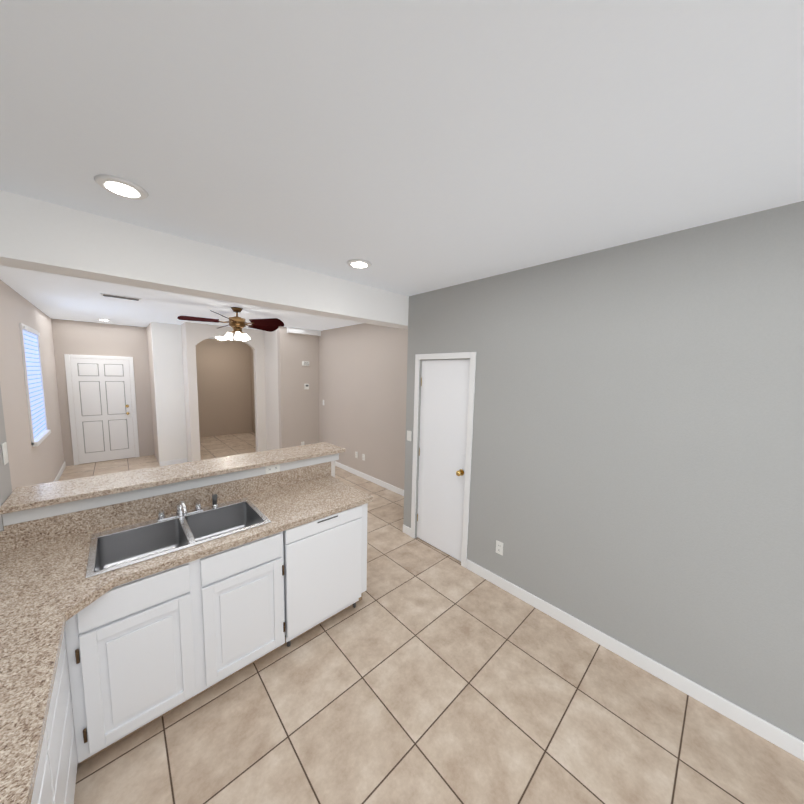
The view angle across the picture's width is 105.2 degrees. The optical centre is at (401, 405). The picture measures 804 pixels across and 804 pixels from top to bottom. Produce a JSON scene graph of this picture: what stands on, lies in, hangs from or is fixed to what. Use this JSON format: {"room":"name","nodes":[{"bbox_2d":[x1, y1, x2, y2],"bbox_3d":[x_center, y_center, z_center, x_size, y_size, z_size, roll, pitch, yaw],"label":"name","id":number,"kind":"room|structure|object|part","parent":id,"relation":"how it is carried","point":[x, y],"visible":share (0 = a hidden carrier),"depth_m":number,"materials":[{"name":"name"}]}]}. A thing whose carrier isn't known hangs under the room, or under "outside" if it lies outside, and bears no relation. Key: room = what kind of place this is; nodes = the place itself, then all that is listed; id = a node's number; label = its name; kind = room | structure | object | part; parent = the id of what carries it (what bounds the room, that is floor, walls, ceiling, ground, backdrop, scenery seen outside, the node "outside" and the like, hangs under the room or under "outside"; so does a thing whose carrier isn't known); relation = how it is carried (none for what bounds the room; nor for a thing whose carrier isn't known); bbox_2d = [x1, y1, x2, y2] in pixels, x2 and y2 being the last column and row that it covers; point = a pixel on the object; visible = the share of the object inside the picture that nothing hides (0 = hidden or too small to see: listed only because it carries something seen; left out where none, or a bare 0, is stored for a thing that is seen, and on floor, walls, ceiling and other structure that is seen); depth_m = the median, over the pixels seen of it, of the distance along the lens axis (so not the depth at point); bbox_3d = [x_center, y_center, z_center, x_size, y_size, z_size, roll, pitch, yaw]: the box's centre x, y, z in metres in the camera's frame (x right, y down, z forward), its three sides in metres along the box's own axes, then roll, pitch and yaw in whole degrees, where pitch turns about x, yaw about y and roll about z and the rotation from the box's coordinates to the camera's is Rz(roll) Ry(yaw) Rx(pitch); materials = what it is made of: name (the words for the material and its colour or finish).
{"room":"kitchen","nodes":[
{"label":"kitchen","id":0,"kind":"room"},
{"bbox_2d":[0,387,11,530],"bbox_3d":[-2.348,0.467,1.514,0.495,2.420,0.230,-4,8,-43],"label":"wall pier","id":1,"kind":"object","parent":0,"point":[5,486],"visible":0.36,"depth_m":1.68,"materials":[{"name":"paint"}]},
{"bbox_2d":[1,442,8,464],"bbox_3d":[-2.182,0.262,1.691,0.008,0.116,0.070,-4,8,-43],"label":"light switch","id":2,"kind":"object","parent":1,"relation":"attached to","point":[5,453],"visible":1,"depth_m":1.68,"materials":[{"name":"white plastic"}]},
{"bbox_2d":[0,279,63,491],"bbox_3d":[-4.485,0.048,3.553,0.170,2.740,5.720,-4,8,-43],"label":"wall","id":3,"kind":"structure","parent":0,"point":[41,463],"depth_m":3.57,"materials":[{"name":"beige paint"}]},
{"bbox_2d":[19,323,50,446],"bbox_3d":[-4.847,-0.286,4.081,0.049,1.480,1.060,-4,8,-43],"label":"living room window","id":4,"kind":"structure","parent":3,"relation":"in","point":[40,432],"depth_m":4.00,"materials":[{"name":"white plastic"}]},
{"bbox_2d":[54,461,65,481],"bbox_3d":[-4.447,1.359,3.751,0.014,0.095,5.720,-4,8,-43],"label":"baseboard","id":5,"kind":"structure","parent":3,"relation":"attached to","point":[59,474],"depth_m":5.29,"materials":[{"name":"white wood"}]},
{"bbox_2d":[51,318,153,465],"bbox_3d":[-5.939,-0.253,6.156,1.600,2.740,0.100,-4,8,-43],"label":"wall","id":6,"kind":"structure","parent":0,"point":[83,338],"depth_m":6.05,"materials":[{"name":"beige paint"}]},
{"bbox_2d":[64,354,139,464],"bbox_3d":[-5.903,0.071,6.098,0.960,2.110,0.088,-4,8,-43],"label":"door frame","id":7,"kind":"structure","parent":6,"relation":"in","point":[67,357],"depth_m":5.91,"materials":[{"name":"white wood"}]},
{"bbox_2d":[70,358,134,463],"bbox_3d":[-5.926,0.098,6.126,0.820,2.030,0.022,-4,8,-43],"label":"entry door","id":8,"kind":"structure","parent":7,"relation":"attached to","point":[102,400],"depth_m":6.10,"materials":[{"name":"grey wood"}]},
{"bbox_3d":[-5.647,0.084,6.325,0.056,0.206,0.068,-4,8,-43],"label":"knob","id":9,"kind":"part","parent":7,"relation":"part of","materials":[{"name":"gold metal"}]},
{"bbox_2d":[147,322,158,463],"bbox_3d":[-5.022,-0.244,6.272,0.100,2.740,0.980,-4,8,-43],"label":"wall","id":10,"kind":"structure","parent":0,"point":[152,388],"depth_m":6.21,"materials":[{"name":"beige paint"}]},
{"bbox_2d":[151,322,187,465],"bbox_3d":[-4.520,-0.204,5.990,0.450,2.740,0.120,-4,8,-43],"label":"wall","id":11,"kind":"structure","parent":0,"point":[169,385],"depth_m":5.93,"materials":[{"name":"white paint"}]},
{"bbox_2d":[160,458,186,465],"bbox_3d":[-4.509,1.118,6.072,0.436,0.095,0.014,-4,8,-43],"label":"baseboard","id":12,"kind":"structure","parent":11,"relation":"attached to","point":[184,460],"depth_m":6.06,"materials":[{"name":"white wood"}]},
{"bbox_2d":[0,190,408,329],"bbox_3d":[-0.978,-0.993,2.612,4.150,0.320,0.230,-4,8,-43],"label":"beam","id":13,"kind":"structure","parent":0,"point":[42,236],"depth_m":1.98,"materials":[{"name":"paint"}]},
{"bbox_2d":[195,339,250,436],"bbox_3d":[-5.378,-0.504,8.709,2.010,2.740,0.100,-4,8,-43],"label":"wall","id":14,"kind":"structure","parent":0,"point":[225,383],"depth_m":8.86,"materials":[{"name":"beige paint"}]},
{"bbox_2d":[181,322,266,461],"bbox_3d":[-3.638,-0.225,6.385,1.380,2.740,0.500,-4,8,-43],"label":"wall","id":15,"kind":"structure","parent":0,"point":[193,334],"depth_m":5.93,"materials":[{"name":"paint"}]},
{"bbox_2d":[251,348,254,432],"bbox_3d":[-3.296,-0.388,8.037,0.100,2.740,3.930,-4,8,-43],"label":"wall","id":16,"kind":"structure","parent":0,"point":[252,366],"depth_m":9.28,"materials":[{"name":"beige paint"}]},
{"bbox_2d":[264,326,320,449],"bbox_3d":[-2.295,-0.222,6.643,0.940,2.740,0.950,-4,8,-43],"label":"wall","id":17,"kind":"structure","parent":0,"point":[292,411],"depth_m":6.30,"materials":[{"name":"beige paint"}]},
{"bbox_2d":[302,361,308,365],"bbox_3d":[-1.976,-0.865,6.321,0.150,0.100,0.035,-4,8,-43],"label":"door chime","id":18,"kind":"object","parent":17,"relation":"attached to","point":[305,363],"visible":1,"depth_m":6.30,"materials":[{"name":"white plastic"}]},
{"bbox_2d":[331,461,334,476],"bbox_3d":[-1.457,1.045,2.418,1.975,1.125,0.230,-4,8,-43],"label":"wall","id":19,"kind":"structure","parent":0,"point":[333,468],"depth_m":2.95,"materials":[{"name":"paint"}]},
{"bbox_2d":[0,462,330,553],"bbox_3d":[-1.509,0.653,2.144,2.272,0.138,0.020,-4,8,-43],"label":"backsplash","id":20,"kind":"structure","parent":19,"relation":"attached to","point":[14,535],"depth_m":1.96,"materials":[{"name":"beige stone"}]},
{"bbox_2d":[319,323,407,489],"bbox_3d":[-0.550,-0.052,5.374,0.120,2.740,3.500,-4,8,-43],"label":"wall","id":21,"kind":"structure","parent":0,"point":[362,381],"depth_m":5.35,"materials":[{"name":"beige paint"}]},
{"bbox_2d":[335,461,403,495],"bbox_3d":[-0.647,1.265,5.481,0.018,0.095,3.450,-4,8,-43],"label":"baseboard","id":22,"kind":"structure","parent":21,"relation":"attached to","point":[397,490],"depth_m":5.35,"materials":[{"name":"white wood"}]},
{"bbox_2d":[0,0,803,340],"bbox_3d":[-1.429,-1.252,3.169,4.270,0.060,13.400,-4,8,-43],"label":"ceiling","id":23,"kind":"structure","parent":0,"point":[409,147],"depth_m":1.08,"materials":[{"name":"paint"}]},
{"bbox_2d":[100,293,140,300],"bbox_3d":[-3.400,-1.315,3.724,0.360,0.012,0.150,-4,8,-43],"label":"ceiling vent","id":24,"kind":"object","parent":23,"relation":"in","point":[121,297],"visible":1,"depth_m":3.71,"materials":[{"name":"grey metal"}]},
{"bbox_2d":[94,174,148,199],"bbox_3d":[-1.335,-1.037,1.469,0.194,0.012,0.194,-4,8,-43],"label":"recessed light","id":25,"kind":"object","parent":23,"relation":"in","point":[121,187],"visible":1,"depth_m":1.45,"materials":[{"name":"white"}]},
{"bbox_2d":[177,307,283,340],"bbox_3d":[-2.331,-1.136,4.310,1.306,0.442,1.272,-4,8,-43],"label":"ceiling fan","id":26,"kind":"object","parent":23,"relation":"hanging from","point":[237,323],"visible":1,"depth_m":4.22,"materials":[{"name":"brown wood"}]},
{"bbox_2d":[215,336,226,339],"bbox_3d":[-4.542,-1.729,7.759,0.320,0.150,0.320,-4,8,-43],"label":"light","id":27,"kind":"object","parent":26,"relation":"part of","point":[220,338],"visible":0.56,"depth_m":7.66,"materials":[{"name":"white glass"}]},
{"bbox_3d":[-2.294,-1.186,4.279,0.210,0.334,0.210,-4,8,-43],"label":"motor","id":28,"kind":"part","parent":26,"relation":"part of","materials":[{"name":"gold metal"}]},
{"bbox_2d":[347,259,371,268],"bbox_3d":[-0.337,-1.113,2.419,0.194,0.012,0.194,-4,8,-43],"label":"recessed light","id":29,"kind":"object","parent":23,"relation":"in","point":[359,263],"visible":1,"depth_m":2.39,"materials":[{"name":"white"}]},
{"bbox_2d":[59,432,803,803],"bbox_3d":[-1.491,1.533,3.456,4.270,0.060,13.400,-4,8,-43],"label":"floor","id":30,"kind":"structure","parent":0,"point":[423,672],"depth_m":1.68,"materials":[{"name":"tile"}]},
{"bbox_2d":[32,714,59,803],"bbox_3d":[-1.193,1.364,0.613,0.623,0.869,0.500,-4,8,-43],"label":"base cabinet","id":31,"kind":"object","parent":30,"relation":"on","point":[47,786],"depth_m":0.97,"materials":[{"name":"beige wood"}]},
{"bbox_2d":[52,598,95,803],"bbox_3d":[-1.526,1.317,1.002,0.667,0.869,0.526,-4,8,-43],"label":"base cabinet","id":32,"kind":"object","parent":30,"relation":"on","point":[73,724],"depth_m":1.36,"materials":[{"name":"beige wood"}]},
{"bbox_2d":[0,530,91,803],"bbox_3d":[-0.834,0.952,0.252,0.704,0.038,3.746,-4,8,-43],"label":"countertop","id":33,"kind":"structure","parent":32,"relation":"on","point":[38,582],"depth_m":1.09,"materials":[{"name":"beige stone"}]},
{"bbox_2d":[248,502,368,649],"bbox_3d":[-0.748,1.184,2.475,0.695,0.865,0.668,-4,8,-43],"label":"base cabinet","id":34,"kind":"object","parent":30,"relation":"on","point":[316,570],"depth_m":2.12,"materials":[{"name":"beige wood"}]},
{"bbox_2d":[104,474,371,533],"bbox_3d":[-1.039,0.751,2.148,1.588,0.038,0.671,-4,8,-43],"label":"countertop","id":35,"kind":"structure","parent":34,"relation":"on","point":[287,506],"depth_m":2.33,"materials":[{"name":"beige stone"}]},
{"bbox_2d":[84,498,271,617],"bbox_3d":[-1.328,0.844,1.898,0.840,0.195,0.516,-4,8,-43],"label":"sink","id":36,"kind":"object","parent":35,"relation":"in","point":[135,561],"depth_m":1.78,"materials":[{"name":"grey metal"}]},
{"bbox_2d":[156,494,219,521],"bbox_3d":[-1.376,0.668,2.007,0.345,0.137,0.245,-4,8,-43],"label":"faucet","id":37,"kind":"object","parent":35,"relation":"on","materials":[{"name":"silver metal"}]},
{"bbox_2d":[253,482,362,646],"bbox_3d":[-0.753,1.187,2.454,0.600,0.865,0.653,-4,8,-43],"label":"dishwasher","id":38,"kind":"object","parent":34,"relation":"in","point":[322,557],"depth_m":2.18,"materials":[{"name":"white plastic"}]},
{"bbox_3d":[-0.523,1.164,2.698,0.059,0.868,0.647,-4,8,-43],"label":"cabinet panel","id":39,"kind":"part","parent":34,"relation":"part of","materials":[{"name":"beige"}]},
{"bbox_2d":[403,201,803,741],"bbox_3d":[2.274,0.389,1.713,0.750,2.740,5.750,-4,8,-43],"label":"wall","id":40,"kind":"structure","parent":0,"point":[637,473],"depth_m":1.90,"materials":[{"name":"grey paint"}]},
{"bbox_2d":[407,430,411,440],"bbox_3d":[0.082,0.345,3.520,0.008,0.116,0.070,-4,8,-43],"label":"light switch","id":41,"kind":"object","parent":40,"relation":"attached to","point":[409,433],"visible":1,"depth_m":3.51,"materials":[{"name":"white plastic"}]},
{"bbox_2d":[411,352,475,567],"bbox_3d":[0.387,0.516,3.191,0.071,2.100,0.775,-4,8,-43],"label":"door frame","id":42,"kind":"structure","parent":40,"relation":"in","point":[457,355],"depth_m":3.00,"materials":[{"name":"white wood"}]},
{"bbox_3d":[0.376,0.540,3.204,0.071,1.640,0.618,-4,8,-43],"label":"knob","id":43,"kind":"part","parent":42,"relation":"part of","materials":[{"name":"white wood"}]},
{"bbox_2d":[417,359,469,560],"bbox_3d":[0.425,0.539,3.229,0.035,2.024,0.647,-4,8,-43],"label":"pantry door","id":44,"kind":"structure","parent":42,"relation":"attached to","point":[443,418],"depth_m":3.20,"materials":[{"name":"white wood"}]},
{"bbox_2d":[496,540,503,555],"bbox_3d":[0.869,1.267,2.741,0.008,0.116,0.070,-4,8,-43],"label":"outlet","id":45,"kind":"object","parent":40,"relation":"attached to","point":[499,547],"visible":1,"depth_m":2.74,"materials":[{"name":"white plastic"}]},
{"bbox_2d":[403,524,803,760],"bbox_3d":[1.965,1.725,1.589,0.014,0.095,5.750,-4,8,-43],"label":"baseboard","id":46,"kind":"structure","parent":40,"relation":"attached to","point":[778,737],"depth_m":1.94,"materials":[{"name":"white wood"}]}
]}

